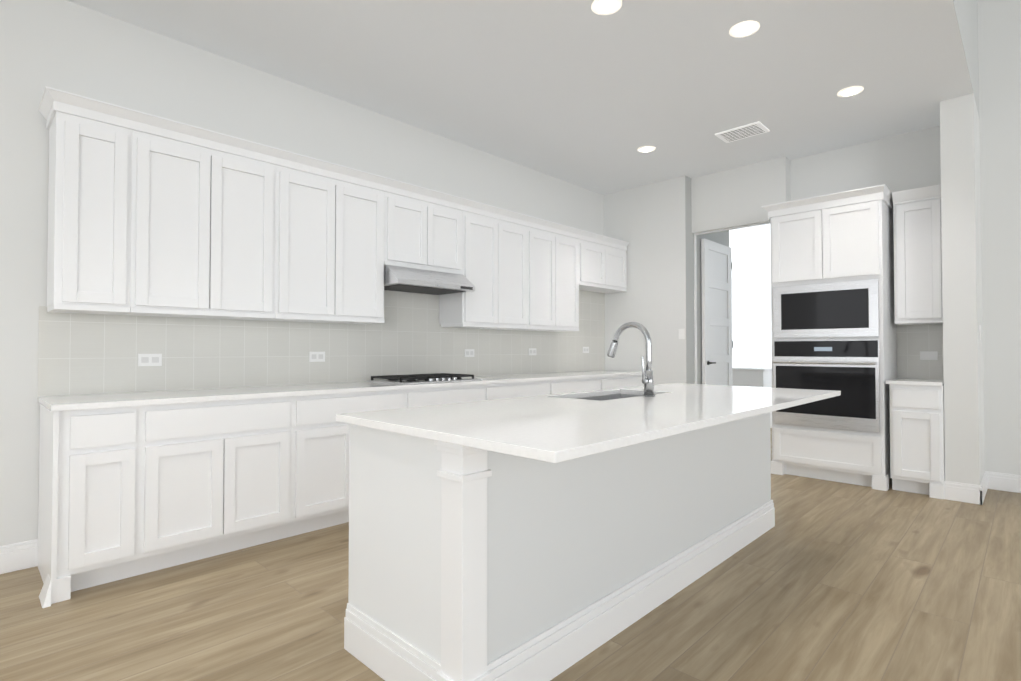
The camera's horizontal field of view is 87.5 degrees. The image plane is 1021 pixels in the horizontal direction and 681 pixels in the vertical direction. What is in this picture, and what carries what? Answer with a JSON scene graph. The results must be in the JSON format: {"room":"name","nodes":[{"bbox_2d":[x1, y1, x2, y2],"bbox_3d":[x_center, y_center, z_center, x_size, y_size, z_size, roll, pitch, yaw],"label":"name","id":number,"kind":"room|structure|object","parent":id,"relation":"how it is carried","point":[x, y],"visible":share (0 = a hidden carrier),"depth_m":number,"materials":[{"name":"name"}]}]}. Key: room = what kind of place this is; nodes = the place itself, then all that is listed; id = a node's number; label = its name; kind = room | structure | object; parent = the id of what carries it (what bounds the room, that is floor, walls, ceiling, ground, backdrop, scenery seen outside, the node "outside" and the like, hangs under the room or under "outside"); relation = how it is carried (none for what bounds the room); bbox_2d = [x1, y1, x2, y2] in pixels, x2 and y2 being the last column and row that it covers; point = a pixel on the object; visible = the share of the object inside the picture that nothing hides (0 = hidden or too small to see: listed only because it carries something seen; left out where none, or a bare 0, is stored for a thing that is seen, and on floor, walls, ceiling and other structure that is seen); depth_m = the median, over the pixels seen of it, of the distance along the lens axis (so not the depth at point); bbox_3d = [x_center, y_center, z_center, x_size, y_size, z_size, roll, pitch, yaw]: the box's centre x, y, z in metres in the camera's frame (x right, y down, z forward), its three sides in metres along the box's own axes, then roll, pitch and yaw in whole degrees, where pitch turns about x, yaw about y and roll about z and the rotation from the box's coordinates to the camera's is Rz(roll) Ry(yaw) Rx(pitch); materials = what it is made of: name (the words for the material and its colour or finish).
{"room":"kitchen","nodes":[
{"label":"kitchen","id":0,"kind":"room"},
{"bbox_2d":[0,0,603,545],"bbox_3d":[-1.959,-0.332,3.557,0.150,3.090,11.400,-1,-1,44],"label":"wall","id":1,"kind":"structure","parent":0,"point":[72,48],"depth_m":3.14,"materials":[{"name":"white paint"}]},
{"bbox_2d":[0,539,37,573],"bbox_3d":[-4.196,1.099,1.120,0.016,0.142,4.825,-1,-1,44],"label":"baseboard","id":2,"kind":"structure","parent":1,"relation":"attached to","point":[18,556],"depth_m":2.78,"materials":[{"name":"white wood"}]},
{"bbox_2d":[46,90,137,313],"bbox_3d":[-2.270,-0.704,2.878,0.337,1.050,0.315,-1,-1,44],"label":"upper cabinet","id":3,"kind":"object","parent":1,"relation":"attached to","point":[93,183],"depth_m":2.77,"materials":[{"name":"white wood"}]},
{"bbox_2d":[126,111,225,317],"bbox_3d":[-2.005,-0.700,3.150,0.337,1.050,0.445,-1,-1,44],"label":"upper cabinet","id":4,"kind":"object","parent":1,"relation":"attached to","point":[151,215],"depth_m":3.04,"materials":[{"name":"white wood"}]},
{"bbox_2d":[210,135,281,317],"bbox_3d":[-1.778,-0.695,3.383,0.337,1.050,0.445,-1,-1,44],"label":"upper cabinet","id":5,"kind":"object","parent":1,"relation":"attached to","point":[253,170],"depth_m":3.33,"materials":[{"name":"white wood"}]},
{"bbox_2d":[278,150,345,321],"bbox_3d":[-1.460,-0.690,3.708,0.337,1.050,0.465,-1,-1,44],"label":"upper cabinet","id":6,"kind":"object","parent":1,"relation":"attached to","point":[312,236],"depth_m":3.60,"materials":[{"name":"white wood"}]},
{"bbox_2d":[38,290,604,396],"bbox_3d":[-0.677,-0.146,4.751,0.010,0.960,5.294,-1,-1,44],"label":"tile backsplash","id":7,"kind":"structure","parent":1,"relation":"attached to","point":[81,354],"depth_m":3.80,"materials":[{"name":"white tile"}]},
{"bbox_2d":[138,354,161,365],"bbox_3d":[-2.168,0.117,3.208,0.006,0.074,0.120,-1,-1,44],"label":"electrical outlet","id":8,"kind":"object","parent":7,"relation":"attached to","point":[149,359],"visible":1,"depth_m":3.21,"materials":[{"name":"white plastic"}]},
{"bbox_2d":[309,352,324,361],"bbox_3d":[-1.434,0.120,3.959,0.006,0.074,0.120,-1,-1,44],"label":"electrical outlet","id":9,"kind":"object","parent":7,"relation":"attached to","point":[316,356],"visible":1,"depth_m":3.96,"materials":[{"name":"white plastic"}]},
{"bbox_2d":[465,349,473,356],"bbox_3d":[-0.387,0.119,5.033,0.006,0.074,0.120,-1,-1,44],"label":"electrical outlet","id":10,"kind":"object","parent":7,"relation":"attached to","point":[469,352],"visible":1,"depth_m":5.03,"materials":[{"name":"white plastic"}]},
{"bbox_2d":[529,348,535,354],"bbox_3d":[0.235,0.120,5.670,0.006,0.074,0.120,-1,-1,44],"label":"electrical outlet","id":11,"kind":"object","parent":7,"relation":"attached to","point":[532,351],"visible":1,"depth_m":5.67,"materials":[{"name":"white plastic"}]},
{"bbox_2d":[583,347,588,352],"bbox_3d":[0.898,0.112,6.350,0.006,0.074,0.120,-1,-1,44],"label":"electrical outlet","id":12,"kind":"object","parent":7,"relation":"attached to","point":[585,349],"visible":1,"depth_m":6.35,"materials":[{"name":"white plastic"}]},
{"bbox_2d":[338,167,389,321],"bbox_3d":[-1.219,-0.685,3.955,0.337,1.050,0.465,-1,-1,44],"label":"upper cabinet","id":13,"kind":"object","parent":1,"relation":"attached to","point":[367,195],"depth_m":3.90,"materials":[{"name":"white wood"}]},
{"bbox_2d":[390,178,437,269],"bbox_3d":[-0.901,-0.900,4.285,0.337,0.610,0.445,-1,-1,44],"label":"upper cabinet","id":14,"kind":"object","parent":1,"relation":"attached to","point":[413,209],"depth_m":4.19,"materials":[{"name":"white wood"}]},
{"bbox_2d":[384,265,474,294],"bbox_3d":[-0.733,-0.487,4.340,0.490,0.156,0.760,-1,-1,44],"label":"range hood","id":15,"kind":"object","parent":14,"relation":"attached to","point":[406,279],"visible":0.92,"depth_m":4.19,"materials":[{"name":"silver metal"}]},
{"bbox_2d":[431,191,465,273],"bbox_3d":[-0.674,-0.895,4.517,0.337,0.610,0.445,-1,-1,44],"label":"upper cabinet","id":16,"kind":"object","parent":1,"relation":"attached to","point":[451,258],"depth_m":4.47,"materials":[{"name":"white wood"}]},
{"bbox_2d":[439,199,505,325],"bbox_3d":[-0.355,-0.670,4.841,0.337,1.050,0.470,-1,-1,44],"label":"upper cabinet","id":17,"kind":"object","parent":1,"relation":"attached to","point":[485,225],"depth_m":4.73,"materials":[{"name":"white wood"}]},
{"bbox_2d":[490,210,529,329],"bbox_3d":[-0.110,-0.665,5.091,0.337,1.050,0.470,-1,-1,44],"label":"upper cabinet","id":18,"kind":"object","parent":1,"relation":"attached to","point":[517,225],"depth_m":5.05,"materials":[{"name":"white wood"}]},
{"bbox_2d":[522,218,561,329],"bbox_3d":[0.218,-0.659,5.427,0.337,1.050,0.470,-1,-1,44],"label":"upper cabinet","id":19,"kind":"object","parent":1,"relation":"attached to","point":[545,237],"depth_m":5.34,"materials":[{"name":"white wood"}]},
{"bbox_2d":[562,226,581,329],"bbox_3d":[0.463,-0.655,5.678,0.337,1.050,0.470,-1,-1,44],"label":"upper cabinet","id":20,"kind":"object","parent":1,"relation":"attached to","point":[571,236],"depth_m":5.64,"materials":[{"name":"white wood"}]},
{"bbox_2d":[582,230,609,289],"bbox_3d":[0.813,-0.898,6.041,0.337,0.550,0.533,-1,-1,44],"label":"upper cabinet","id":21,"kind":"object","parent":1,"relation":"attached to","point":[595,247],"depth_m":5.96,"materials":[{"name":"white wood"}]},
{"bbox_2d":[598,238,628,292],"bbox_3d":[1.101,-0.893,6.336,0.337,0.550,0.532,-1,-1,44],"label":"upper cabinet","id":22,"kind":"object","parent":1,"relation":"attached to","point":[618,256],"depth_m":6.28,"materials":[{"name":"white wood"}]},
{"bbox_2d":[0,428,1020,680],"bbox_3d":[1.682,1.213,2.141,12.000,0.050,14.500,-1,-1,44],"label":"floor","id":23,"kind":"structure","parent":0,"point":[824,580],"depth_m":2.33,"materials":[{"name":"brown wood"}]},
{"bbox_2d":[38,402,145,606],"bbox_3d":[-2.180,0.763,2.750,0.608,0.872,0.335,-1,-1,44],"label":"base cabinet","id":24,"kind":"object","parent":23,"relation":"on","point":[131,484],"depth_m":2.55,"materials":[{"name":"white wood"}]},
{"bbox_2d":[142,398,297,573],"bbox_3d":[-1.794,0.770,3.146,0.607,0.872,0.770,-1,-1,44],"label":"base cabinet","id":25,"kind":"object","parent":23,"relation":"on","point":[222,477],"depth_m":2.92,"materials":[{"name":"white wood"}]},
{"bbox_2d":[38,370,641,413],"bbox_3d":[-0.455,0.344,4.515,0.623,0.028,5.280,-1,-1,44],"label":"countertop","id":26,"kind":"structure","parent":25,"relation":"on","point":[152,398],"depth_m":3.21,"materials":[{"name":"white stone"}]},
{"bbox_2d":[367,373,481,384],"bbox_3d":[-0.681,0.303,4.282,0.520,0.045,0.760,-1,-1,44],"label":"cooktop","id":27,"kind":"object","parent":26,"relation":"in","point":[420,378],"visible":1,"depth_m":4.15,"materials":[{"name":"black metal"}]},
{"bbox_2d":[298,390,409,534],"bbox_3d":[-1.243,0.780,3.711,0.607,0.872,0.810,-1,-1,44],"label":"base cabinet","id":28,"kind":"object","parent":23,"relation":"on","point":[323,441],"depth_m":3.38,"materials":[{"name":"white wood"}]},
{"bbox_2d":[410,386,489,406],"bbox_3d":[-0.691,0.790,4.277,0.607,0.872,0.770,-1,-1,44],"label":"base cabinet","id":29,"kind":"object","parent":23,"relation":"on","point":[437,395],"depth_m":4.07,"materials":[{"name":"white wood"}]},
{"bbox_2d":[486,382,553,399],"bbox_3d":[-0.135,0.800,4.845,0.607,0.872,0.820,-1,-1,44],"label":"base cabinet","id":30,"kind":"object","parent":23,"relation":"on","point":[500,390],"depth_m":4.64,"materials":[{"name":"white wood"}]},
{"bbox_2d":[336,411,774,680],"bbox_3d":[0.535,0.763,2.771,0.729,0.872,2.687,-1,-1,44],"label":"kitchen island","id":31,"kind":"object","parent":23,"relation":"on","point":[542,537],"depth_m":1.91,"materials":[{"name":"white wood"}]},
{"bbox_2d":[336,383,839,466],"bbox_3d":[0.672,0.311,2.668,1.100,0.028,2.740,-1,-1,44],"label":"island countertop","id":32,"kind":"structure","parent":31,"relation":"on","point":[553,429],"depth_m":2.00,"materials":[{"name":"white stone"}]},
{"bbox_2d":[564,391,643,398],"bbox_3d":[0.572,0.435,3.008,0.384,0.232,0.754,-1,-1,44],"label":"sink","id":33,"kind":"object","parent":32,"relation":"in","point":[603,394],"depth_m":3.29,"materials":[{"name":"silver metal"}]},
{"bbox_2d":[607,322,654,396],"bbox_3d":[0.646,0.099,2.932,0.294,0.405,0.108,-1,-1,44],"label":"faucet","id":34,"kind":"object","parent":32,"relation":"on","point":[647,378],"visible":1,"depth_m":2.86,"materials":[{"name":"silver metal"}]},
{"bbox_2d":[554,378,601,393],"bbox_3d":[0.437,0.810,5.432,0.607,0.872,0.820,-1,-1,44],"label":"base cabinet","id":35,"kind":"object","parent":23,"relation":"on","point":[564,385],"depth_m":5.23,"materials":[{"name":"white wood"}]},
{"bbox_2d":[602,374,643,389],"bbox_3d":[1.054,0.821,6.064,0.607,0.872,0.945,-1,-1,44],"label":"base cabinet","id":36,"kind":"object","parent":23,"relation":"on","point":[627,380],"depth_m":5.82,"materials":[{"name":"white wood"}]},
{"bbox_2d":[732,367,771,427],"bbox_3d":[3.626,0.852,8.007,0.540,0.880,0.540,-1,-1,44],"label":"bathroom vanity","id":37,"kind":"object","parent":23,"relation":"on","point":[752,376],"visible":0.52,"depth_m":7.81,"materials":[{"name":"white wood"}]},
{"bbox_2d":[761,184,896,490],"bbox_3d":[2.916,-0.014,4.870,0.960,2.500,0.697,-1,-1,44],"label":"tall cabinet","id":38,"kind":"object","parent":23,"relation":"on","point":[833,325],"visible":1,"depth_m":4.62,"materials":[{"name":"white wood"}]},
{"bbox_2d":[886,378,944,499],"bbox_3d":[3.402,0.778,4.434,0.361,0.900,0.622,-1,-1,44],"label":"base cabinet","id":39,"kind":"object","parent":23,"relation":"on","point":[917,450],"visible":0.88,"depth_m":4.22,"materials":[{"name":"white wood"}]},
{"bbox_2d":[67,0,979,194],"bbox_3d":[1.682,-3.006,2.216,12.000,2.210,14.500,-1,-1,44],"label":"ceiling","id":40,"kind":"structure","parent":0,"point":[580,93],"depth_m":3.68,"materials":[{"name":"white paint"}]},
{"bbox_2d":[591,0,621,14],"bbox_3d":[0.541,-1.884,3.003,0.170,0.006,0.170,-1,-1,44],"label":"recessed light","id":41,"kind":"object","parent":40,"relation":"in","point":[605,6],"visible":1,"depth_m":3.01,"materials":[{"name":"white plastic"}]},
{"bbox_2d":[637,146,654,152],"bbox_3d":[1.314,-1.846,5.154,0.170,0.006,0.170,-1,-1,44],"label":"recessed light","id":42,"kind":"object","parent":40,"relation":"in","point":[644,149],"visible":1,"depth_m":5.15,"materials":[{"name":"white plastic"}]},
{"bbox_2d":[715,121,769,142],"bbox_3d":[2.061,-1.849,4.746,0.380,0.013,0.260,-1,-1,44],"label":"ceiling vent","id":43,"kind":"object","parent":40,"relation":"in","point":[744,131],"visible":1,"depth_m":4.73,"materials":[{"name":"white metal"}]},
{"bbox_2d":[729,21,759,37],"bbox_3d":[1.415,-1.880,3.225,0.170,0.006,0.170,-1,-1,44],"label":"recessed light","id":44,"kind":"object","parent":40,"relation":"in","point":[744,28],"visible":1,"depth_m":3.21,"materials":[{"name":"white plastic"}]},
{"bbox_2d":[837,86,863,96],"bbox_3d":[2.551,-1.866,4.003,0.170,0.006,0.170,-1,-1,44],"label":"recessed light","id":45,"kind":"object","parent":40,"relation":"in","point":[850,91],"visible":1,"depth_m":4.00,"materials":[{"name":"white plastic"}]},
{"bbox_2d":[604,175,728,384],"bbox_3d":[1.974,-0.277,6.705,1.080,3.090,1.200,-1,-1,44],"label":"wall","id":46,"kind":"structure","parent":0,"point":[651,223],"depth_m":6.16,"materials":[{"name":"white paint"}]},
{"bbox_2d":[679,329,684,338],"bbox_3d":[1.902,-0.073,5.926,0.070,0.115,0.007,-1,-1,44],"label":"light switch","id":47,"kind":"object","parent":46,"relation":"attached to","point":[681,333],"visible":1,"depth_m":5.92,"materials":[{"name":"white plastic"}]},
{"bbox_2d":[701,238,732,385],"bbox_3d":[2.504,0.044,6.378,0.088,2.422,0.782,-1,-1,44],"label":"door leaf","id":48,"kind":"structure","parent":46,"relation":"in","point":[716,276],"depth_m":6.35,"materials":[{"name":"white wood"}]},
{"bbox_2d":[691,156,790,233],"bbox_3d":[2.452,-1.529,5.736,0.990,0.620,0.150,-1,-1,44],"label":"wall","id":49,"kind":"structure","parent":0,"point":[734,197],"depth_m":5.66,"materials":[{"name":"white paint"}]},
{"bbox_2d":[694,222,769,383],"bbox_3d":[2.424,0.016,5.729,0.919,2.470,0.040,-1,-1,44],"label":"door frame","id":50,"kind":"structure","parent":49,"relation":"attached to","point":[695,294],"depth_m":6.04,"materials":[{"name":"white wood"}]},
{"bbox_2d":[729,224,771,367],"bbox_3d":[3.709,-0.246,8.469,6.100,3.090,0.150,-1,-1,44],"label":"wall","id":51,"kind":"structure","parent":0,"point":[751,288],"depth_m":8.30,"materials":[{"name":"white paint"}]},
{"bbox_2d":[790,121,984,472],"bbox_3d":[3.650,-0.302,5.244,1.520,3.090,1.150,-1,-1,44],"label":"wall","id":52,"kind":"structure","parent":0,"point":[907,161],"depth_m":4.93,"materials":[{"name":"white paint"}]},
{"bbox_2d":[892,184,942,324],"bbox_3d":[3.490,-0.699,4.534,0.338,1.113,0.393,-1,-1,44],"label":"upper cabinet","id":53,"kind":"object","parent":52,"relation":"attached to","point":[918,296],"visible":0.75,"depth_m":4.43,"materials":[{"name":"white wood"}]},
{"bbox_2d":[940,93,983,484],"bbox_3d":[3.626,-0.320,4.275,0.200,3.090,0.570,-1,-1,44],"label":"wall","id":54,"kind":"structure","parent":0,"point":[962,298],"depth_m":4.08,"materials":[{"name":"white paint"}]},
{"bbox_2d":[896,324,943,378],"bbox_3d":[3.614,0.082,4.671,0.378,0.500,0.010,-1,-1,44],"label":"backsplash","id":55,"kind":"structure","parent":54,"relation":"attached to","point":[912,341],"depth_m":4.69,"materials":[{"name":"tile"}]},
{"bbox_2d":[920,351,937,359],"bbox_3d":[3.637,0.132,4.636,0.120,0.074,0.005,-1,-1,44],"label":"electrical outlet","id":56,"kind":"object","parent":55,"relation":"attached to","point":[928,355],"visible":1,"depth_m":4.63,"materials":[{"name":"white plastic"}]},
{"bbox_2d":[978,471,988,504],"bbox_3d":[3.712,1.153,4.182,0.016,0.142,0.626,-1,-1,44],"label":"baseboard","id":57,"kind":"structure","parent":54,"relation":"attached to","point":[984,485],"depth_m":4.11,"materials":[{"name":"white wood"}]},
{"bbox_2d":[978,0,1020,474],"bbox_3d":[6.144,-1.407,2.451,5.981,5.200,0.150,-1,-1,44],"label":"wall","id":58,"kind":"structure","parent":0,"point":[999,38],"depth_m":4.38,"materials":[{"name":"white paint"}]},
{"bbox_2d":[989,472,1020,492],"bbox_3d":[6.087,1.121,2.347,5.980,0.142,0.016,-1,-1,44],"label":"baseboard","id":59,"kind":"structure","parent":58,"relation":"attached to","point":[997,481],"depth_m":4.35,"materials":[{"name":"white wood"}]}
]}

